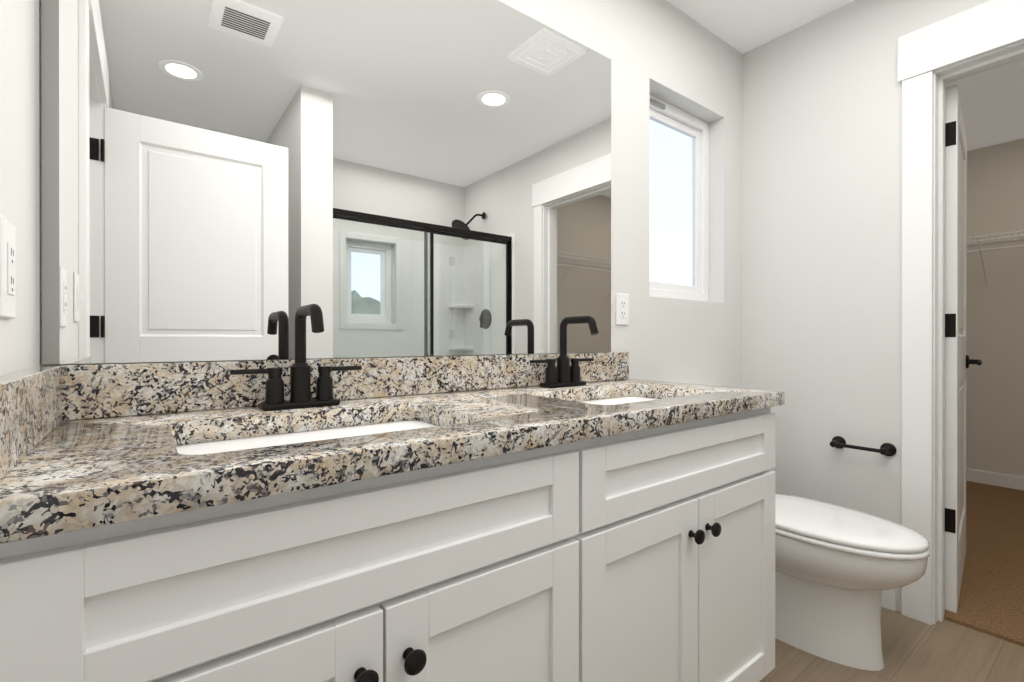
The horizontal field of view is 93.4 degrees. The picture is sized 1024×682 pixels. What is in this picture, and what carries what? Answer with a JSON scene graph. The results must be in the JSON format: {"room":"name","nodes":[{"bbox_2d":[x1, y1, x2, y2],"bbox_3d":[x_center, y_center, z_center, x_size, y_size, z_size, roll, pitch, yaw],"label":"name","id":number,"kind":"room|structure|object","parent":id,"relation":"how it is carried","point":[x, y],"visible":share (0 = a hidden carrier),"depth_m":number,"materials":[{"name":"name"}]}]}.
{"room":"bathroom","nodes":[
{"label":"bathroom","id":0,"kind":"room"},
{"bbox_2d":[0,0,39,375],"bbox_3d":[-0.064,-0.172,-0.263,0.120,2.456,2.740,0,0,-37],"label":"wall","id":1,"kind":"structure","parent":0,"point":[20,136],"depth_m":0.74,"materials":[{"name":"white paint"}]},
{"bbox_2d":[0,215,15,318],"bbox_3d":[-0.672,-0.096,0.644,0.008,0.130,0.075,0,0,-37],"label":"outlet","id":2,"kind":"object","parent":1,"relation":"attached to","point":[7,269],"visible":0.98,"depth_m":0.63,"materials":[{"name":"white plastic"}]},
{"bbox_2d":[0,365,63,479],"bbox_3d":[-0.652,0.094,0.638,0.030,0.100,0.554,0,0,-37],"label":"backsplash","id":3,"kind":"structure","parent":1,"relation":"attached to","point":[32,399],"depth_m":0.62,"materials":[{"name":"multicoloured stone"}]},
{"bbox_2d":[64,352,628,419],"bbox_3d":[-0.201,0.093,1.340,1.599,0.100,0.019,0,0,-37],"label":"backsplash","id":4,"kind":"structure","parent":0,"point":[90,389],"depth_m":1.04,"materials":[{"name":"multicoloured stone"}]},
{"bbox_2d":[40,0,742,387],"bbox_3d":[0.596,-0.176,2.042,6.520,2.456,0.148,0,0,-37],"label":"wall","id":5,"kind":"structure","parent":0,"point":[223,180],"depth_m":1.23,"materials":[{"name":"white paint"}]},
{"bbox_2d":[616,293,628,324],"bbox_3d":[0.417,-0.120,1.818,0.072,0.118,0.008,0,0,-37],"label":"outlet","id":6,"kind":"object","parent":5,"relation":"attached to","point":[622,309],"visible":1,"depth_m":1.81,"materials":[{"name":"white plastic"}]},
{"bbox_2d":[649,94,708,301],"bbox_3d":[0.707,-0.613,2.175,0.558,0.868,0.060,0,0,-37],"label":"window","id":7,"kind":"structure","parent":5,"relation":"attached to","point":[694,128],"depth_m":2.29,"materials":[{"name":"white plastic"}]},
{"bbox_2d":[650,98,664,108],"bbox_3d":[0.625,-1.017,2.068,0.100,0.018,0.008,0,0,-37],"label":"lock","id":8,"kind":"object","parent":7,"relation":"attached to","point":[657,103],"visible":1,"depth_m":2.06,"materials":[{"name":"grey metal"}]},
{"bbox_2d":[667,0,1023,150],"bbox_3d":[1.422,-1.452,0.952,6.520,0.100,2.880,0,0,-37],"label":"ceiling","id":9,"kind":"structure","parent":0,"point":[992,103],"depth_m":2.28,"materials":[{"name":"white paint"}]},
{"bbox_2d":[742,0,989,611],"bbox_3d":[2.006,-0.175,1.310,0.120,2.456,2.740,0,0,-37],"label":"wall","id":10,"kind":"structure","parent":0,"point":[822,227],"depth_m":2.06,"materials":[{"name":"white paint"}]},
{"bbox_2d":[830,436,896,455],"bbox_3d":[1.403,0.427,1.946,0.068,0.052,0.222,0,0,-37],"label":"paper holder","id":11,"kind":"object","parent":10,"relation":"attached to","point":[886,449],"visible":1,"depth_m":1.91,"materials":[{"name":"black metal"}]},
{"bbox_2d":[881,589,895,610],"bbox_3d":[1.314,1.007,2.112,0.014,0.090,0.590,0,0,-37],"label":"baseboard","id":12,"kind":"structure","parent":10,"relation":"attached to","point":[888,600],"depth_m":1.89,"materials":[{"name":"white paint"}]},
{"bbox_2d":[898,0,1023,624],"bbox_3d":[1.849,-0.057,1.518,0.168,2.220,0.984,0,0,-37],"label":"door frame","id":13,"kind":"structure","parent":10,"relation":"attached to","point":[934,58],"depth_m":1.80,"materials":[{"name":"white paint"}]},
{"bbox_2d":[945,84,981,612],"bbox_3d":[1.939,0.030,2.103,0.810,2.020,0.148,0,0,-45],"label":"closet door","id":14,"kind":"structure","parent":10,"relation":"in","point":[958,361],"depth_m":1.86,"materials":[{"name":"white paint"}]},
{"bbox_2d":[759,607,1023,681],"bbox_3d":[1.422,1.104,0.957,6.520,0.100,2.880,0,0,-37],"label":"floor","id":15,"kind":"structure","parent":0,"point":[914,650],"depth_m":1.59,"materials":[{"name":"brown wood"}]},
{"bbox_2d":[0,400,784,681],"bbox_3d":[-0.030,0.618,1.113,1.593,0.870,0.587,0,0,-37],"label":"bathroom vanity","id":16,"kind":"object","parent":15,"relation":"on","point":[562,516],"depth_m":0.73,"materials":[{"name":"white paint"}]},
{"bbox_2d":[0,376,784,527],"bbox_3d":[-0.032,0.163,1.122,1.604,0.039,0.573,0,0,-37],"label":"countertop","id":17,"kind":"structure","parent":16,"relation":"on","point":[91,465],"depth_m":0.72,"materials":[{"name":"multicoloured stone"}]},
{"bbox_2d":[228,304,363,411],"bbox_3d":[-0.423,0.035,1.001,0.266,0.218,0.173,0,0,-37],"label":"faucet","id":18,"kind":"object","parent":17,"relation":"on","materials":[{"name":"black metal"}]},
{"bbox_2d":[176,412,455,455],"bbox_3d":[-0.318,0.243,0.862,0.526,0.145,0.360,0,0,-37],"label":"sink","id":19,"kind":"object","parent":17,"relation":"in","point":[275,433],"depth_m":0.95,"materials":[{"name":"white ceramic"}]},
{"bbox_2d":[528,316,599,387],"bbox_3d":[0.198,0.034,1.473,0.266,0.218,0.173,0,0,-37],"label":"faucet","id":20,"kind":"object","parent":17,"relation":"on","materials":[{"name":"black metal"}]},
{"bbox_2d":[560,392,667,403],"bbox_3d":[0.303,0.242,1.334,0.526,0.145,0.360,0,0,-37],"label":"sink","id":21,"kind":"object","parent":17,"relation":"in","point":[601,397],"depth_m":1.51,"materials":[{"name":"white ceramic"}]},
{"bbox_2d":[775,494,930,670],"bbox_3d":[1.024,0.650,1.777,0.420,0.805,0.795,0,0,-37],"label":"toilet","id":22,"kind":"object","parent":15,"relation":"on","point":[839,569],"visible":0.5,"depth_m":1.57,"materials":[{"name":"white ceramic"}]},
{"bbox_2d":[944,481,1023,646],"bbox_3d":[2.771,1.044,2.351,2.445,0.014,1.988,0,0,-37],"label":"carpet floor","id":23,"kind":"structure","parent":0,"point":[991,600],"depth_m":2.23,"materials":[{"name":"brown carpet"}]},
{"bbox_2d":[966,138,1023,476],"bbox_3d":[1.831,-0.175,1.648,0.010,2.456,1.950,0,0,-37],"label":"wall","id":24,"kind":"structure","parent":0,"point":[995,334],"depth_m":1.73,"materials":[{"name":"beige paint"}]},
{"bbox_2d":[966,468,1023,490],"bbox_3d":[3.741,0.991,3.083,0.014,0.090,1.920,0,0,-37],"label":"baseboard","id":25,"kind":"structure","parent":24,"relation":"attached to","point":[996,479],"depth_m":3.45,"materials":[{"name":"white paint"}]},
{"bbox_2d":[967,230,1023,284],"bbox_3d":[3.603,-0.562,2.968,0.353,0.305,1.290,0,0,-37],"label":"wire closet shelf","id":26,"kind":"object","parent":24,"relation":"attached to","point":[992,238],"visible":0.04,"depth_m":3.21,"materials":[{"name":"white metal"}]}
]}

